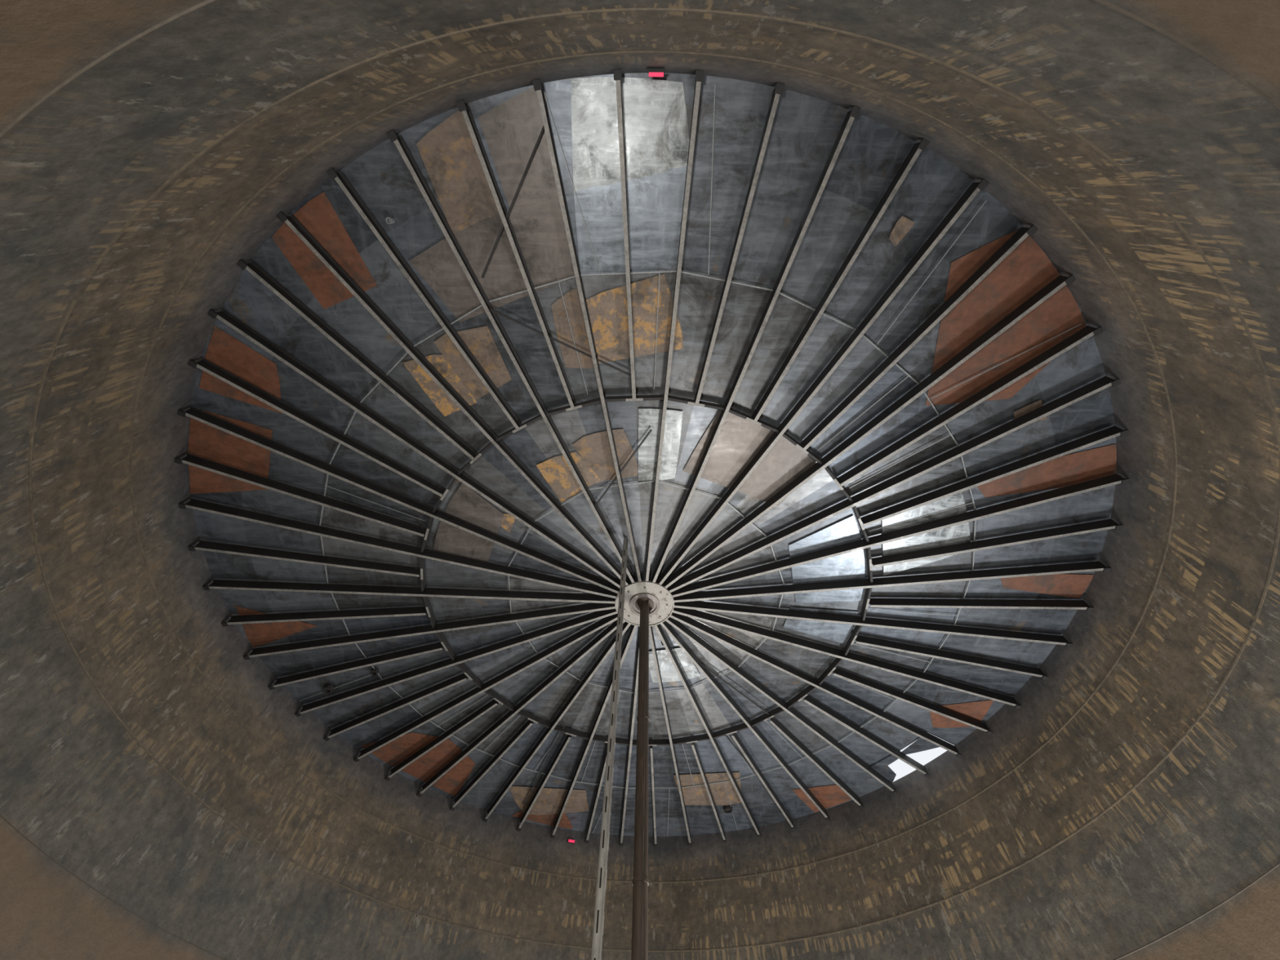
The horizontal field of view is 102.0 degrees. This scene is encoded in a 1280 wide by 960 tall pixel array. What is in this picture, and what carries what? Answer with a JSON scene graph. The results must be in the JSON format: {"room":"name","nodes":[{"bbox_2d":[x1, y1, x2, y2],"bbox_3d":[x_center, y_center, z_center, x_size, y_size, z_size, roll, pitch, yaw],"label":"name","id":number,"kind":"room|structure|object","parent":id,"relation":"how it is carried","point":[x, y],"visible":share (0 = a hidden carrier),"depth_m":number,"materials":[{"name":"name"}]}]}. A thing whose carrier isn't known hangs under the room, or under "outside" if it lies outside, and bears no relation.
{"room":"storage tank interior","nodes":[
{"label":"storage tank interior","id":0,"kind":"room"},
{"bbox_2d":[480,116,795,822],"bbox_3d":[0.683,2.664,12.018,8.560,0.367,18.208,1,-61,1],"label":"braces","id":1,"kind":"structure","parent":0,"point":[543,128],"depth_m":9.27,"materials":[{"name":"grey metal"}]},
{"bbox_2d":[0,0,1279,959],"bbox_3d":[0.011,5.618,7.469,20.060,10.767,20.060,1,-61,1],"label":"shell","id":2,"kind":"object","parent":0,"point":[1203,826],"visible":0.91,"depth_m":8.42,"materials":[{"name":"brown metal"}]},
{"bbox_2d":[567,839,575,844],"bbox_3d":[-2.198,11.590,16.611,0.240,0.100,0.070,12,-61,-6],"label":"marker lamp","id":3,"kind":"object","parent":2,"relation":"attached to","point":[569,841],"visible":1,"depth_m":16.59,"materials":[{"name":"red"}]},
{"bbox_2d":[0,0,1279,959],"bbox_3d":[0.053,4.489,9.492,20.010,3.569,20.010,1,-61,1],"label":"wall seams","id":4,"kind":"structure","parent":2,"relation":"attached to","point":[1180,41],"depth_m":6.70,"materials":[{"name":"brown metal"}]},
{"bbox_2d":[647,69,665,76],"bbox_3d":[0.220,-5.512,7.016,0.240,0.100,0.071,1,-61,1],"label":"marker lamp","id":5,"kind":"object","parent":2,"relation":"attached to","point":[652,73],"visible":1,"depth_m":6.99,"materials":[{"name":"red"}]},
{"bbox_2d":[187,72,1115,836],"bbox_3d":[0.112,2.892,12.353,20.059,0.424,20.059,1,-61,1],"label":"ceiling","id":6,"kind":"structure","parent":0,"point":[805,130],"depth_m":10.50,"materials":[{"name":"grey metal"}]},
{"bbox_2d":[321,684,333,693],"bbox_3d":[-8.274,5.545,13.733,0.260,0.110,0.260,1,-61,1],"label":"vent","id":7,"kind":"structure","parent":6,"relation":"attached to","point":[327,688],"depth_m":13.71,"materials":[{"name":"black metal"}]},
{"bbox_2d":[369,666,379,675],"bbox_3d":[-6.902,4.979,13.461,0.200,0.110,0.200,1,-61,1],"label":"vent","id":8,"kind":"structure","parent":6,"relation":"attached to","point":[374,672],"depth_m":13.44,"materials":[{"name":"black metal"}]},
{"bbox_2d":[385,217,395,224],"bbox_3d":[-3.969,-4.127,8.236,0.100,0.110,0.100,1,-61,1],"label":"vent","id":9,"kind":"structure","parent":6,"relation":"attached to","point":[389,220],"depth_m":8.21,"materials":[{"name":"grey metal"}]},
{"bbox_2d":[187,76,1116,828],"bbox_3d":[0.142,2.799,12.203,19.814,0.352,19.584,1,-61,1],"label":"plates","id":10,"kind":"object","parent":6,"relation":"attached to","point":[656,140],"depth_m":9.07,"materials":[{"name":"grey metal"}]},
{"bbox_2d":[299,84,1081,836],"bbox_3d":[-0.821,2.939,12.258,16.660,0.286,19.724,1,-61,1],"label":"ceiling lap seams","id":11,"kind":"structure","parent":6,"relation":"attached to","point":[660,271],"depth_m":10.64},
{"bbox_2d":[723,804,732,813],"bbox_3d":[2.741,10.268,16.152,0.280,0.110,0.280,1,-61,1],"label":"vent","id":12,"kind":"structure","parent":6,"relation":"attached to","point":[727,809],"depth_m":16.12,"materials":[{"name":"grey metal"}]},
{"bbox_2d":[174,69,1129,847],"bbox_3d":[0.108,2.993,12.172,19.974,0.666,19.974,1,-61,1],"label":"rafters","id":13,"kind":"structure","parent":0,"point":[686,598],"depth_m":11.01,"materials":[{"name":"grey metal"}]},
{"label":"floor","id":14,"kind":"structure","parent":0,"visible":0},
{"bbox_2d":[591,537,628,959],"bbox_3d":[-0.414,4.029,6.761,0.108,11.063,0.108,1,-61,1],"label":"pole","id":15,"kind":"object","parent":14,"relation":"on","point":[598,922],"visible":1,"depth_m":6.73,"materials":[{"name":"metal"}]},
{"bbox_2d":[631,597,653,959],"bbox_3d":[0.013,5.588,7.523,0.800,10.889,0.800,1,-61,1],"label":"column","id":16,"kind":"structure","parent":14,"relation":"on","point":[640,883],"depth_m":8.15,"materials":[{"name":"metal"}]},
{"bbox_2d":[614,580,674,626],"bbox_3d":[0.110,2.948,12.253,1.400,0.058,1.400,1,-61,1],"label":"plate","id":17,"kind":"object","parent":16,"relation":"on","point":[663,600],"visible":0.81,"depth_m":12.20,"materials":[{"name":"grey metal"}]}
]}

